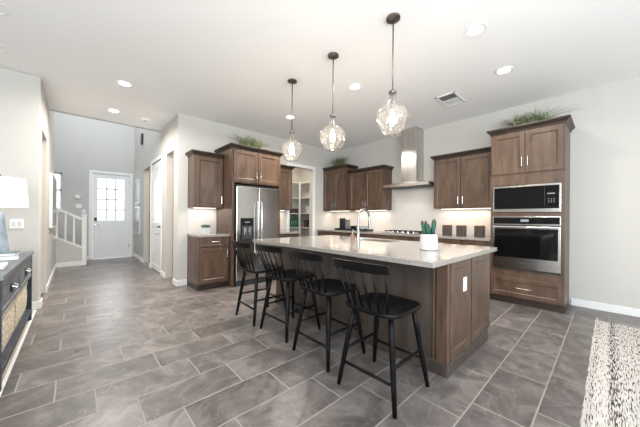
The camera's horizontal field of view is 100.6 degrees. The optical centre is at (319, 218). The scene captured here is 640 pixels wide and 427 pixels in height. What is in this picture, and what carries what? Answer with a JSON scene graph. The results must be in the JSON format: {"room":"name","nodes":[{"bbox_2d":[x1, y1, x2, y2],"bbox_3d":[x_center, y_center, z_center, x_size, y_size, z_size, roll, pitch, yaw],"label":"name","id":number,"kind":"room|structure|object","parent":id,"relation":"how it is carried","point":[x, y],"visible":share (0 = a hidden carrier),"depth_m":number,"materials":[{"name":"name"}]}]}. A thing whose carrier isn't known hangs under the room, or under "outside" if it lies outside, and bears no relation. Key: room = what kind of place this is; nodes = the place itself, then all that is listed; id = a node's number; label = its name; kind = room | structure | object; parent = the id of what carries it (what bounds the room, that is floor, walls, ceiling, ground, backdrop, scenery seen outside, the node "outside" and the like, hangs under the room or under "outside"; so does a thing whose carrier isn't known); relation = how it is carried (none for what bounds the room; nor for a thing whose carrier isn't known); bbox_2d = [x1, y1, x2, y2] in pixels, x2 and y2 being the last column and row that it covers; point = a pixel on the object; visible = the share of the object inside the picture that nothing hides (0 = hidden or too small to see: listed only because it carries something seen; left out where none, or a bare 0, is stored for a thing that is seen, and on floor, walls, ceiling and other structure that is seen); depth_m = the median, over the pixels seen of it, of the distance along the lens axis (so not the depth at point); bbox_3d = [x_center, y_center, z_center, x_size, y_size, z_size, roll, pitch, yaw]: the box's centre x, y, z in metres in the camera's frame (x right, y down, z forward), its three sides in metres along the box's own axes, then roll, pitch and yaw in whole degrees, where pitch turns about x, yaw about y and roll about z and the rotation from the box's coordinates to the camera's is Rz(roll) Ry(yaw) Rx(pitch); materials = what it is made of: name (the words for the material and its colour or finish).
{"room":"kitchen","nodes":[
{"label":"kitchen","id":0,"kind":"room"},
{"bbox_2d":[0,67,41,301],"bbox_3d":[-5.077,-0.344,2.246,3.757,3.030,0.120,0,0,-43],"label":"wall","id":1,"kind":"structure","parent":0,"point":[20,92],"depth_m":3.38,"materials":[{"name":"paint"}]},
{"bbox_2d":[9,219,23,228],"bbox_3d":[-3.800,0.071,3.331,0.120,0.120,0.012,0,0,-43],"label":"switch plate","id":2,"kind":"object","parent":1,"relation":"attached to","point":[13,223],"visible":1,"depth_m":3.33,"materials":[{"name":"white plastic"}]},
{"bbox_2d":[0,310,35,395],"bbox_3d":[-0.614,1.228,0.103,0.020,0.056,8.970,0,0,-43],"label":"trim","id":3,"kind":"structure","parent":1,"relation":"attached to","point":[5,379],"depth_m":2.27,"materials":[{"name":"white wood"}]},
{"bbox_2d":[2,293,42,381],"bbox_3d":[-3.674,1.241,0.674,3.715,0.122,13.950,0,0,-43],"label":"floor","id":4,"kind":"structure","parent":0,"point":[27,322],"depth_m":2.38,"materials":[{"name":"grey tile"}]},
{"bbox_2d":[0,251,33,391],"bbox_3d":[-2.919,0.787,2.321,0.470,0.798,1.784,0,0,-43],"label":"console table","id":5,"kind":"object","parent":4,"relation":"on","point":[16,274],"visible":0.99,"depth_m":2.26,"materials":[{"name":"grey wood"}]},
{"bbox_2d":[0,262,7,268],"bbox_3d":[-2.605,0.380,2.064,0.300,0.018,0.220,0,0,45],"label":"book","id":6,"kind":"object","parent":5,"relation":"on","point":[3,265],"visible":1,"depth_m":2.13,"materials":[{"name":"white paper"}]},
{"bbox_2d":[2,299,14,351],"bbox_3d":[-2.642,0.889,2.013,0.355,0.329,0.782,0,0,-43],"label":"storage basket","id":7,"kind":"object","parent":5,"relation":"on","point":[8,317],"visible":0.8,"depth_m":2.19,"materials":[{"name":"beige wicker"}]},
{"bbox_2d":[0,255,18,260],"bbox_3d":[-2.982,0.369,2.505,0.260,0.034,0.190,0,0,43],"label":"book","id":8,"kind":"object","parent":5,"relation":"on","point":[17,256],"visible":0.7,"depth_m":2.45,"materials":[{"name":"white paper"}]},
{"bbox_2d":[0,251,20,256],"bbox_3d":[-2.981,0.339,2.519,0.170,0.026,0.230,0,0,-40],"label":"book","id":9,"kind":"object","parent":8,"relation":"on","point":[5,253],"visible":1,"depth_m":2.48,"materials":[{"name":"teal paper"}]},
{"bbox_2d":[0,174,28,251],"bbox_3d":[-3.264,-0.035,2.704,0.410,0.839,0.410,0,0,-43],"label":"table lamp","id":10,"kind":"object","parent":5,"relation":"on","point":[13,191],"visible":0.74,"depth_m":2.69,"materials":[{"name":"white fabric"}]},
{"bbox_2d":[2,309,30,373],"bbox_3d":[-2.929,1.070,2.314,0.428,0.035,1.670,0,0,-43],"label":"shelf","id":11,"kind":"object","parent":5,"relation":"attached to","point":[6,354],"depth_m":2.31,"materials":[{"name":"grey wood"}]},
{"bbox_2d":[13,281,27,331],"bbox_3d":[-3.203,0.885,2.625,0.355,0.329,0.782,0,0,-43],"label":"storage basket","id":12,"kind":"object","parent":5,"relation":"on","point":[20,303],"visible":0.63,"depth_m":2.67,"materials":[{"name":"beige wicker"}]},
{"bbox_2d":[40,82,53,298],"bbox_3d":[-6.300,-1.563,4.598,5.243,5.450,2.042,0,0,3],"label":"wall","id":13,"kind":"structure","parent":0,"point":[47,145],"depth_m":4.18,"materials":[{"name":"paint"}]},
{"bbox_2d":[25,263,56,309],"bbox_3d":[-6.311,1.112,3.590,3.773,0.100,3.786,0,0,-43],"label":"baseboard","id":14,"kind":"structure","parent":13,"relation":"attached to","point":[38,304],"depth_m":3.61,"materials":[{"name":"white wood"}]},
{"bbox_2d":[49,173,56,227],"bbox_3d":[-5.069,-0.309,5.050,0.048,0.960,1.200,0,0,-43],"label":"framed artwork","id":15,"kind":"object","parent":13,"relation":"attached to","point":[52,180],"visible":0.94,"depth_m":4.62,"materials":[{"name":"white"}]},
{"bbox_2d":[53,238,81,268],"bbox_3d":[-6.231,0.452,5.686,1.720,1.420,1.000,0,0,-43],"label":"wall","id":16,"kind":"structure","parent":0,"point":[63,252],"depth_m":6.35,"materials":[{"name":"paint"}]},
{"bbox_2d":[57,261,81,266],"bbox_3d":[-6.038,1.114,6.400,0.463,0.100,0.016,0,0,-43],"label":"baseboard","id":17,"kind":"structure","parent":16,"relation":"attached to","point":[67,264],"depth_m":6.40,"materials":[{"name":"white wood"}]},
{"bbox_2d":[54,207,86,264],"bbox_3d":[-6.343,0.217,6.172,1.410,1.889,0.110,0,0,-43],"label":"stair railing","id":18,"kind":"object","parent":16,"relation":"on","point":[84,216],"visible":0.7,"depth_m":6.52,"materials":[{"name":"white wood"}]},
{"bbox_2d":[54,112,149,255],"bbox_3d":[-6.842,-1.592,7.093,5.700,5.500,0.120,0,0,-43],"label":"wall","id":19,"kind":"structure","parent":0,"point":[82,145],"depth_m":7.30,"materials":[{"name":"paint"}]},
{"bbox_2d":[54,172,61,211],"bbox_3d":[-7.120,-0.684,6.857,0.680,1.040,0.060,0,0,-43],"label":"window","id":20,"kind":"structure","parent":19,"relation":"in","point":[60,189],"depth_m":7.04,"materials":[{"name":"white"}]},
{"bbox_2d":[92,173,128,258],"bbox_3d":[-6.056,-0.056,7.727,0.833,2.400,0.105,0,0,-43],"label":"door","id":21,"kind":"structure","parent":19,"relation":"in","point":[110,237],"depth_m":7.72,"materials":[{"name":"white paint"}]},
{"bbox_2d":[88,170,132,259],"bbox_3d":[-6.104,-0.087,7.778,1.010,2.500,0.145,0,0,-43],"label":"trim","id":22,"kind":"structure","parent":19,"relation":"attached to","point":[90,221],"depth_m":7.55,"materials":[{"name":"white wood"}]},
{"bbox_2d":[49,109,159,131],"bbox_3d":[-4.962,-3.093,4.246,4.600,2.470,0.100,0,0,-43],"label":"wall","id":23,"kind":"structure","parent":0,"point":[49,109],"depth_m":5.04,"materials":[{"name":"paint"}]},
{"bbox_2d":[134,115,176,278],"bbox_3d":[-4.059,-1.546,6.458,0.120,5.450,4.580,0,0,-43],"label":"wall","id":24,"kind":"structure","parent":0,"point":[163,142],"depth_m":5.49,"materials":[{"name":"paint"}]},
{"bbox_2d":[134,206,139,234],"bbox_3d":[-5.237,0.060,7.614,0.033,0.780,0.800,0,0,-43],"label":"wall artwork","id":25,"kind":"object","parent":24,"relation":"attached to","point":[136,209],"visible":1,"depth_m":7.48,"materials":[{"name":"white"}]},
{"bbox_2d":[134,178,140,203],"bbox_3d":[-5.231,-0.755,7.614,0.033,0.690,0.800,0,0,-43],"label":"wall artwork","id":26,"kind":"object","parent":24,"relation":"attached to","point":[138,181],"visible":1,"depth_m":7.50,"materials":[{"name":"white"}]},
{"bbox_2d":[140,133,142,144],"bbox_3d":[-4.763,-2.111,7.111,0.040,0.270,0.180,0,0,-43],"label":"door chime","id":27,"kind":"object","parent":24,"relation":"attached to","point":[141,135],"visible":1,"depth_m":7.05,"materials":[{"name":"grey metal"}]},
{"bbox_2d":[133,253,176,286],"bbox_3d":[-4.084,1.129,6.362,0.016,0.100,4.716,0,0,-43],"label":"baseboard","id":28,"kind":"structure","parent":24,"relation":"attached to","point":[174,281],"depth_m":5.42,"materials":[{"name":"white wood"}]},
{"bbox_2d":[151,160,160,272],"bbox_3d":[-3.630,-0.038,5.901,0.104,2.420,0.964,0,0,-43],"label":"door","id":29,"kind":"structure","parent":24,"relation":"in","point":[156,168],"depth_m":5.95,"materials":[{"name":"white paint"}]},
{"bbox_2d":[150,154,161,274],"bbox_3d":[-3.640,-0.073,5.889,0.015,2.510,1.100,0,0,-43],"label":"trim","id":30,"kind":"structure","parent":24,"relation":"attached to","point":[159,156],"depth_m":5.53,"materials":[{"name":"white wood"}]},
{"bbox_2d":[172,155,173,275],"bbox_3d":[-3.593,-0.332,6.894,1.170,3.030,4.580,0,0,-43],"label":"wall","id":31,"kind":"structure","parent":0,"point":[173,155],"depth_m":5.42,"materials":[{"name":"beige paint"}]},
{"bbox_2d":[201,228,209,233],"bbox_3d":[-1.985,0.220,4.614,0.116,0.110,0.116,0,0,-43],"label":"pot","id":32,"kind":"object","parent":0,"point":[203,230],"depth_m":4.57,"materials":[{"name":"white ceramic"}]},
{"bbox_2d":[175,113,334,280],"bbox_3d":[-1.087,-0.313,6.005,3.900,3.030,0.120,0,0,-43],"label":"wall","id":33,"kind":"structure","parent":0,"point":[195,133],"depth_m":5.11,"materials":[{"name":"paint"}]},
{"bbox_2d":[177,279,186,285],"bbox_3d":[-1.296,1.150,5.732,3.242,0.100,0.016,0,0,-43],"label":"baseboard","id":34,"kind":"structure","parent":33,"relation":"attached to","point":[179,282],"depth_m":4.68,"materials":[{"name":"white wood"}]},
{"bbox_2d":[185,149,223,208],"bbox_3d":[-2.065,-0.662,4.763,0.555,0.977,0.383,0,0,-43],"label":"upper cabinet","id":35,"kind":"object","parent":33,"relation":"attached to","point":[205,169],"visible":1,"depth_m":4.65,"materials":[{"name":"brown wood"}]},
{"bbox_2d":[187,208,284,232],"bbox_3d":[-1.594,0.048,5.453,2.090,0.460,0.012,0,0,-43],"label":"backsplash","id":36,"kind":"structure","parent":33,"relation":"attached to","point":[197,217],"depth_m":4.91,"materials":[{"name":"tile"}]},
{"bbox_2d":[280,164,294,210],"bbox_3d":[-0.901,-0.653,5.832,0.605,0.977,0.383,0,0,-43],"label":"upper cabinet","id":37,"kind":"object","parent":33,"relation":"attached to","point":[285,170],"visible":0.34,"depth_m":5.77,"materials":[{"name":"brown wood"}]},
{"bbox_2d":[287,162,315,235],"bbox_3d":[-0.450,-0.048,6.500,0.880,2.510,0.015,0,0,-43],"label":"trim","id":38,"kind":"structure","parent":33,"relation":"attached to","point":[288,163],"depth_m":6.74,"materials":[{"name":"white wood"}]},
{"bbox_2d":[289,168,299,230],"bbox_3d":[-0.939,-0.312,7.241,2.010,3.030,1.500,0,0,-43],"label":"wall","id":39,"kind":"structure","parent":0,"point":[296,171],"depth_m":8.26,"materials":[{"name":"paint"}]},
{"bbox_3d":[-1.218,-0.139,7.625,1.880,0.020,0.300,0,0,-43],"label":"shelf","id":40,"kind":"object","parent":39,"relation":"attached to","visible":0},
{"bbox_2d":[290,208,298,212],"bbox_3d":[-0.760,-0.216,8.044,0.312,0.140,0.208,0,0,-43],"label":"storage bin","id":41,"kind":"object","parent":40,"relation":"on","point":[293,210],"visible":0.56,"depth_m":7.94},
{"bbox_2d":[0,0,639,150],"bbox_3d":[-0.336,-1.872,1.342,9.500,0.100,10.450,0,0,-43],"label":"ceiling","id":42,"kind":"structure","parent":0,"point":[227,62],"depth_m":3.00,"materials":[{"name":"paint"}]},
{"bbox_2d":[0,44,6,51],"bbox_3d":[-3.489,-1.840,2.838,0.194,0.012,0.194,0,0,-43],"label":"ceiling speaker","id":43,"kind":"object","parent":42,"relation":"attached to","point":[2,48],"visible":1,"depth_m":2.88,"materials":[{"name":"white plastic"}]},
{"bbox_2d":[0,3,8,14],"bbox_3d":[-2.847,-1.835,2.287,0.224,0.012,0.224,0,0,-43],"label":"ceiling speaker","id":44,"kind":"object","parent":42,"relation":"attached to","point":[3,10],"visible":1,"depth_m":2.35,"materials":[{"name":"white plastic"}]},
{"bbox_2d":[107,108,120,112],"bbox_3d":[-3.543,-1.843,4.568,0.192,0.008,0.192,0,0,-43],"label":"recessed light","id":45,"kind":"object","parent":42,"relation":"in","point":[108,109],"visible":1,"depth_m":4.55,"materials":[{"name":"white plastic"}]},
{"bbox_2d":[116,80,132,87],"bbox_3d":[-2.676,-1.836,3.639,0.192,0.008,0.192,0,0,-43],"label":"recessed light","id":46,"kind":"object","parent":42,"relation":"in","point":[119,82],"visible":1,"depth_m":3.63,"materials":[{"name":"white plastic"}]},
{"bbox_2d":[140,118,149,121],"bbox_3d":[-3.258,-1.824,4.952,0.150,0.040,0.150,0,0,-43],"label":"smoke detector","id":47,"kind":"object","parent":42,"relation":"attached to","point":[142,119],"visible":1,"depth_m":4.92,"materials":[{"name":"white plastic"}]},
{"bbox_2d":[285,115,294,118],"bbox_3d":[-0.539,-1.820,4.801,0.192,0.008,0.192,0,0,-43],"label":"recessed light","id":48,"kind":"object","parent":42,"relation":"in","point":[286,116],"visible":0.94,"depth_m":4.78,"materials":[{"name":"white"}]},
{"bbox_2d":[281,78,302,161],"bbox_3d":[-0.371,-1.288,3.520,0.286,1.067,0.286,0,0,-43],"label":"pendant lamp","id":49,"kind":"object","parent":42,"relation":"hanging from","point":[292,81],"visible":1,"depth_m":3.50,"materials":[{"name":"beige"}]},
{"bbox_2d":[289,130,294,143],"bbox_3d":[-0.373,-1.073,3.520,0.076,0.180,0.076,0,0,-43],"label":"socket","id":50,"kind":"object","parent":49,"relation":"attached to","point":[291,131],"depth_m":3.50,"materials":[{"name":"silver metal"}]},
{"bbox_2d":[320,52,344,151],"bbox_3d":[0.143,-1.284,2.960,0.286,1.067,0.286,0,0,-43],"label":"pendant lamp","id":51,"kind":"object","parent":42,"relation":"hanging from","point":[332,55],"visible":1,"depth_m":2.95,"materials":[{"name":"beige"}]},
{"bbox_2d":[329,114,335,129],"bbox_3d":[0.141,-1.069,2.960,0.076,0.180,0.076,0,0,-43],"label":"socket","id":52,"kind":"object","parent":51,"relation":"attached to","point":[332,116],"depth_m":2.94,"materials":[{"name":"silver metal"}]},
{"bbox_2d":[348,83,361,89],"bbox_3d":[0.482,-1.812,3.675,0.192,0.008,0.192,0,0,-43],"label":"recessed light","id":53,"kind":"object","parent":42,"relation":"in","point":[355,86],"visible":1,"depth_m":3.66,"materials":[{"name":"white plastic"}]},
{"bbox_2d":[376,12,408,136],"bbox_3d":[0.657,-1.280,2.400,0.286,1.067,0.286,0,0,-43],"label":"pendant lamp","id":54,"kind":"object","parent":42,"relation":"hanging from","point":[392,18],"visible":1,"depth_m":2.39,"materials":[{"name":"clear glass"}]},
{"bbox_2d":[388,89,396,109],"bbox_3d":[0.655,-1.065,2.400,0.076,0.180,0.076,0,0,-43],"label":"socket","id":55,"kind":"object","parent":54,"relation":"attached to","point":[392,92],"depth_m":2.39,"materials":[{"name":"silver metal"}]},
{"bbox_2d":[435,91,465,106],"bbox_3d":[1.983,-1.798,4.035,0.440,0.012,0.280,0,0,-43],"label":"ceiling vent","id":56,"kind":"object","parent":42,"relation":"in","point":[452,98],"visible":1,"depth_m":4.03,"materials":[{"name":"white metal"}]},
{"bbox_2d":[464,23,486,36],"bbox_3d":[1.496,-1.804,2.556,0.192,0.008,0.192,0,0,-43],"label":"recessed light","id":57,"kind":"object","parent":42,"relation":"in","point":[474,30],"visible":1,"depth_m":2.55,"materials":[{"name":"white plastic"}]},
{"bbox_2d":[495,66,513,74],"bbox_3d":[2.247,-1.798,3.246,0.192,0.008,0.192,0,0,-43],"label":"recessed light","id":58,"kind":"object","parent":42,"relation":"in","point":[504,70],"visible":1,"depth_m":3.24,"materials":[{"name":"white plastic"}]},
{"bbox_2d":[0,256,639,426],"bbox_3d":[-0.168,1.269,3.894,5.765,0.120,13.950,0,0,-43],"label":"floor","id":59,"kind":"structure","parent":0,"point":[111,342],"depth_m":2.12,"materials":[{"name":"tile"}]},
{"bbox_2d":[187,236,228,290],"bbox_3d":[-1.966,0.755,4.681,0.505,0.880,0.653,0,0,-43],"label":"base cabinet","id":60,"kind":"object","parent":59,"relation":"on","point":[207,257],"visible":0.99,"depth_m":4.47,"materials":[{"name":"brown wood"}]},
{"bbox_2d":[187,233,229,237],"bbox_3d":[-1.969,0.295,4.679,0.523,0.039,0.622,0,0,-43],"label":"countertop","id":61,"kind":"structure","parent":60,"relation":"on","point":[199,235],"depth_m":4.49,"materials":[{"name":"stone"}]},
{"bbox_2d":[201,225,210,233],"bbox_3d":[-1.990,0.193,4.618,0.171,0.163,0.165,0,0,12],"label":"potted succulent","id":62,"kind":"object","parent":61,"relation":"on","point":[205,229],"visible":1,"depth_m":4.57,"materials":[{"name":"white ceramic"}]},
{"bbox_2d":[214,142,283,287],"bbox_3d":[-1.370,-0.043,5.151,1.090,2.485,0.748,0,0,-43],"label":"tall cabinet","id":63,"kind":"object","parent":59,"relation":"on","point":[242,164],"visible":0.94,"depth_m":4.79,"materials":[{"name":"brown wood"}]},
{"bbox_2d":[226,134,267,147],"bbox_3d":[-1.327,-1.457,5.038,1.097,0.344,0.404,0,0,-43],"label":"grass plant","id":64,"kind":"object","parent":63,"relation":"on","point":[252,143],"visible":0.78,"depth_m":5.00,"materials":[{"name":"green plant"}]},
{"bbox_2d":[234,184,277,286],"bbox_3d":[-1.348,0.307,5.124,0.860,1.785,0.793,0,0,-43],"label":"refrigerator","id":65,"kind":"object","parent":59,"relation":"on","point":[255,207],"visible":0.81,"depth_m":4.81,"materials":[{"name":"grey metal"}]},
{"bbox_2d":[231,240,285,325],"bbox_3d":[-0.755,0.738,3.251,0.577,0.938,0.488,0,0,-41],"label":"bar stool","id":66,"kind":"object","parent":59,"relation":"on","point":[256,269],"visible":0.88,"depth_m":3.15,"materials":[{"name":"black paint"}]},
{"bbox_2d":[256,244,320,342],"bbox_3d":[-0.359,0.741,2.864,0.577,0.938,0.488,0,0,-44],"label":"bar stool","id":67,"kind":"object","parent":59,"relation":"on","point":[287,275],"visible":0.95,"depth_m":2.79,"materials":[{"name":"black paint"}]},
{"bbox_2d":[280,233,298,237],"bbox_3d":[-0.839,0.764,5.716,0.555,0.880,0.653,0,0,-43],"label":"base cabinet","id":68,"kind":"object","parent":59,"relation":"on","point":[297,234],"visible":0.02,"depth_m":5.51,"materials":[{"name":"brown wood"}]},
{"bbox_2d":[280,230,300,233],"bbox_3d":[-0.831,0.303,5.723,0.578,0.039,0.622,0,0,-43],"label":"countertop","id":69,"kind":"structure","parent":68,"relation":"on","point":[281,231],"depth_m":5.59,"materials":[{"name":"stone"}]},
{"bbox_2d":[299,182,300,236],"bbox_3d":[-0.611,0.066,7.939,0.040,2.280,0.040,0,0,-43],"label":"post","id":70,"kind":"object","parent":59,"relation":"on","point":[299,182],"visible":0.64,"depth_m":7.92,"materials":[{"name":"white wood"}]},
{"bbox_2d":[318,231,333,235],"bbox_3d":[0.339,0.773,6.829,0.653,0.880,0.588,0,0,-43],"label":"base cabinet","id":71,"kind":"object","parent":59,"relation":"on","point":[320,233],"visible":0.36,"depth_m":6.65,"materials":[{"name":"brown wood"}]},
{"bbox_2d":[288,249,365,371],"bbox_3d":[0.043,0.745,2.382,0.577,0.938,0.488,0,0,-41],"label":"bar stool","id":72,"kind":"object","parent":59,"relation":"on","point":[327,287],"visible":0.91,"depth_m":2.28,"materials":[{"name":"black paint"}]},
{"bbox_2d":[334,232,354,236],"bbox_3d":[0.755,0.776,6.376,0.653,0.880,0.638,0,0,-43],"label":"base cabinet","id":73,"kind":"object","parent":59,"relation":"on","point":[335,233],"visible":0.16,"depth_m":6.20,"materials":[{"name":"brown wood"}]},
{"bbox_2d":[355,233,378,238],"bbox_3d":[1.195,0.779,5.897,0.653,0.880,0.658,0,0,-43],"label":"base cabinet","id":74,"kind":"object","parent":59,"relation":"on","point":[361,235],"visible":0.18,"depth_m":5.63,"materials":[{"name":"brown wood"}]},
{"bbox_2d":[333,258,429,418],"bbox_3d":[0.424,0.747,1.901,0.577,0.938,0.488,0,0,-44],"label":"bar stool","id":75,"kind":"object","parent":59,"relation":"on","point":[385,305],"visible":1,"depth_m":1.82,"materials":[{"name":"black paint"}]},
{"bbox_2d":[275,246,489,378],"bbox_3d":[0.558,0.775,3.240,1.065,0.880,2.370,0,0,-43],"label":"kitchen island","id":76,"kind":"object","parent":59,"relation":"on","point":[453,315],"visible":0.66,"depth_m":2.31,"materials":[{"name":"brown wood"}]},
{"bbox_2d":[253,235,496,267],"bbox_3d":[0.470,0.313,3.170,1.485,0.039,2.450,0,0,-43],"label":"island countertop","id":77,"kind":"structure","parent":76,"relation":"on","point":[400,251],"depth_m":2.56,"materials":[{"name":"stone"}]},
{"bbox_2d":[352,208,370,240],"bbox_3d":[0.552,0.082,3.517,0.292,0.425,0.132,0,0,-43],"label":"faucet","id":78,"kind":"object","parent":77,"relation":"on","point":[357,232],"visible":0.98,"depth_m":3.41,"materials":[{"name":"silver metal"}]},
{"bbox_2d":[355,238,395,241],"bbox_3d":[0.713,0.411,3.604,0.328,0.229,0.658,0,0,-43],"label":"sink","id":79,"kind":"object","parent":77,"relation":"in","point":[364,239],"visible":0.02,"depth_m":3.75,"materials":[{"name":"metal"}]},
{"bbox_2d":[420,219,437,250],"bbox_3d":[1.021,0.152,2.494,0.162,0.290,0.162,0,0,-43],"label":"potted cactus","id":80,"kind":"object","parent":77,"relation":"on","point":[428,239],"visible":0.99,"depth_m":2.45,"materials":[{"name":"grey ceramic"}]},
{"bbox_2d":[463,276,466,291],"bbox_3d":[1.232,0.560,2.258,0.075,0.120,0.005,0,0,-43],"label":"outlet plate","id":81,"kind":"object","parent":76,"relation":"attached to","point":[464,277],"depth_m":2.26,"materials":[{"name":"white plastic"}]},
{"bbox_2d":[379,235,419,241],"bbox_3d":[1.750,0.784,5.293,0.653,0.880,0.978,0,0,-43],"label":"base cabinet","id":82,"kind":"object","parent":59,"relation":"on","point":[405,238],"visible":0.09,"depth_m":5.11,"materials":[{"name":"brown wood"}]},
{"bbox_2d":[438,238,460,244],"bbox_3d":[2.284,0.788,4.711,0.653,0.880,0.598,0,0,-43],"label":"base cabinet","id":83,"kind":"object","parent":59,"relation":"on","point":[440,240],"visible":0.11,"depth_m":4.43,"materials":[{"name":"brown wood"}]},
{"bbox_2d":[461,240,490,298],"bbox_3d":[2.625,0.790,4.340,0.653,0.880,0.407,0,0,-43],"label":"base cabinet","id":84,"kind":"object","parent":59,"relation":"on","point":[463,242],"visible":0.16,"depth_m":4.13,"materials":[{"name":"brown wood"}]},
{"bbox_2d":[317,229,490,240],"bbox_3d":[1.457,0.321,5.626,0.632,0.039,3.885,0,0,-43],"label":"countertop","id":85,"kind":"structure","parent":84,"relation":"on","point":[468,237],"depth_m":4.92,"materials":[{"name":"stone"}]},
{"bbox_2d":[335,228,372,230],"bbox_3d":[0.801,0.276,6.413,0.300,0.040,0.960,0,0,-43],"label":"serving tray","id":86,"kind":"object","parent":85,"relation":"on","point":[350,229],"visible":0.83,"depth_m":6.27,"materials":[{"name":"black plastic"}]},
{"bbox_2d":[340,218,345,228],"bbox_3d":[0.573,0.142,6.664,0.110,0.284,0.130,0,0,-43],"label":"storage jar","id":87,"kind":"object","parent":86,"relation":"on","point":[342,220],"visible":0.73,"depth_m":6.61,"materials":[{"name":"black ceramic"}]},
{"bbox_2d":[345,218,349,228],"bbox_3d":[0.681,0.140,6.546,0.120,0.290,0.120,0,0,-43],"label":"storage jar","id":88,"kind":"object","parent":86,"relation":"on","point":[347,221],"visible":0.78,"depth_m":6.50,"materials":[{"name":"grey ceramic"}]},
{"bbox_2d":[382,230,435,234],"bbox_3d":[1.760,0.279,5.311,0.460,0.050,0.900,0,0,-43],"label":"cooktop","id":89,"kind":"object","parent":85,"relation":"in","point":[393,231],"visible":0.84,"depth_m":5.24,"materials":[{"name":"metal"}]},
{"bbox_2d":[442,224,451,234],"bbox_3d":[2.301,0.211,4.810,0.116,0.192,0.132,0,0,-43],"label":"canister","id":90,"kind":"object","parent":85,"relation":"on","point":[446,228],"visible":0.96,"depth_m":4.78,"materials":[{"name":"brown wood"}]},
{"bbox_2d":[456,225,466,235],"bbox_3d":[2.464,0.213,4.633,0.116,0.192,0.132,0,0,-43],"label":"canister","id":91,"kind":"object","parent":85,"relation":"on","point":[461,230],"visible":0.97,"depth_m":4.59,"materials":[{"name":"brown wood"}]},
{"bbox_2d":[474,225,484,236],"bbox_3d":[2.657,0.214,4.424,0.116,0.192,0.132,0,0,-43],"label":"canister","id":92,"kind":"object","parent":85,"relation":"on","point":[479,230],"visible":0.98,"depth_m":4.38,"materials":[{"name":"brown wood"}]},
{"bbox_2d":[487,114,574,313],"bbox_3d":[3.050,-0.034,3.884,0.653,2.535,0.925,0,0,-43],"label":"tall cabinet","id":93,"kind":"object","parent":59,"relation":"on","point":[537,152],"visible":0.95,"depth_m":3.63,"materials":[{"name":"brown wood"}]},
{"bbox_2d":[492,216,560,274],"bbox_3d":[3.009,0.355,3.849,0.598,0.753,0.755,0,0,-43],"label":"wall oven","id":94,"kind":"object","parent":93,"relation":"in","point":[524,243],"visible":0.99,"depth_m":3.64,"materials":[{"name":"grey metal"}]},
{"bbox_2d":[493,182,560,212],"bbox_3d":[3.005,-0.272,3.841,0.481,0.380,0.755,0,0,-43],"label":"microwave","id":95,"kind":"object","parent":93,"relation":"in","point":[546,197],"visible":0.98,"depth_m":3.65,"materials":[{"name":"grey metal"}]},
{"bbox_2d":[494,105,583,126],"bbox_3d":[3.039,-1.457,3.833,0.453,0.312,1.110,0,0,-43],"label":"grass plant","id":96,"kind":"object","parent":93,"relation":"on","point":[535,116],"visible":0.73,"depth_m":3.80,"materials":[{"name":"green plant"}]},
{"bbox_2d":[580,318,639,426],"bbox_3d":[2.965,1.223,1.652,2.818,0.023,1.818,0,0,-43],"label":"area rug","id":97,"kind":"object","parent":59,"relation":"on","point":[612,395],"visible":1,"depth_m":2.01,"materials":[{"name":"white carpet"}]},
{"bbox_2d":[420,234,437,250],"bbox_3d":[1.021,0.224,2.494,0.162,0.148,0.162,0,0,-43],"label":"pot","id":98,"kind":"object","parent":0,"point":[429,242],"depth_m":2.43,"materials":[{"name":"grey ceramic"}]},
{"bbox_2d":[300,76,639,308],"bbox_3d":[2.964,-0.282,4.566,0.120,3.030,10.720,0,0,-43],"label":"wall","id":99,"kind":"structure","parent":0,"point":[604,242],"depth_m":3.63,"materials":[{"name":"paint"}]},
{"bbox_2d":[322,164,358,211],"bbox_3d":[0.512,-0.737,6.809,0.463,1.127,0.835,0,0,-43],"label":"upper cabinet","id":100,"kind":"object","parent":99,"relation":"attached to","point":[335,189],"visible":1,"depth_m":6.64,"materials":[{"name":"brown wood"}]},
{"bbox_2d":[329,156,347,165],"bbox_3d":[0.503,-1.468,6.835,0.410,0.334,0.841,0,0,-43],"label":"grass plant","id":101,"kind":"object","parent":100,"relation":"on","point":[342,160],"visible":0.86,"depth_m":6.77,"materials":[{"name":"green plant"}]},
{"bbox_2d":[347,164,393,210],"bbox_3d":[1.148,-0.657,6.175,0.383,0.977,1.050,0,0,-43],"label":"upper cabinet","id":102,"kind":"object","parent":99,"relation":"attached to","point":[366,190],"visible":0.98,"depth_m":5.97,"materials":[{"name":"brown wood"}]},
{"bbox_2d":[383,126,433,189],"bbox_3d":[1.825,-1.207,5.351,0.504,1.195,0.975,0,0,-43],"label":"range hood","id":103,"kind":"object","parent":99,"relation":"attached to","point":[412,158],"visible":0.98,"depth_m":5.31,"materials":[{"name":"metal"}]},
{"bbox_2d":[334,187,490,235],"bbox_3d":[1.698,-0.157,5.846,0.012,0.920,3.885,0,0,-43],"label":"backsplash","id":104,"kind":"structure","parent":99,"relation":"attached to","point":[410,207],"depth_m":5.52,"materials":[{"name":"tile"}]},
{"bbox_2d":[430,146,490,209],"bbox_3d":[2.519,-0.647,4.682,0.383,0.977,1.015,0,0,-43],"label":"upper cabinet","id":105,"kind":"object","parent":99,"relation":"attached to","point":[462,180],"visible":0.87,"depth_m":4.53,"materials":[{"name":"brown wood"}]},
{"bbox_2d":[571,298,639,316],"bbox_3d":[5.052,1.199,2.180,0.016,0.100,4.365,0,0,-43],"label":"baseboard","id":106,"kind":"structure","parent":99,"relation":"attached to","point":[575,302],"depth_m":3.53,"materials":[{"name":"white wood"}]},
{"bbox_3d":[-0.201,0.289,7.716,0.255,0.020,0.935,0,0,-43],"label":"shelf","id":107,"kind":"object","parent":99,"relation":"attached to","visible":0},
{"bbox_2d":[303,220,308,227],"bbox_3d":[-0.393,0.167,7.922,0.146,0.220,0.146,0,0,-43],"label":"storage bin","id":108,"kind":"object","parent":107,"relation":"on","point":[306,222],"visible":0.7,"depth_m":7.86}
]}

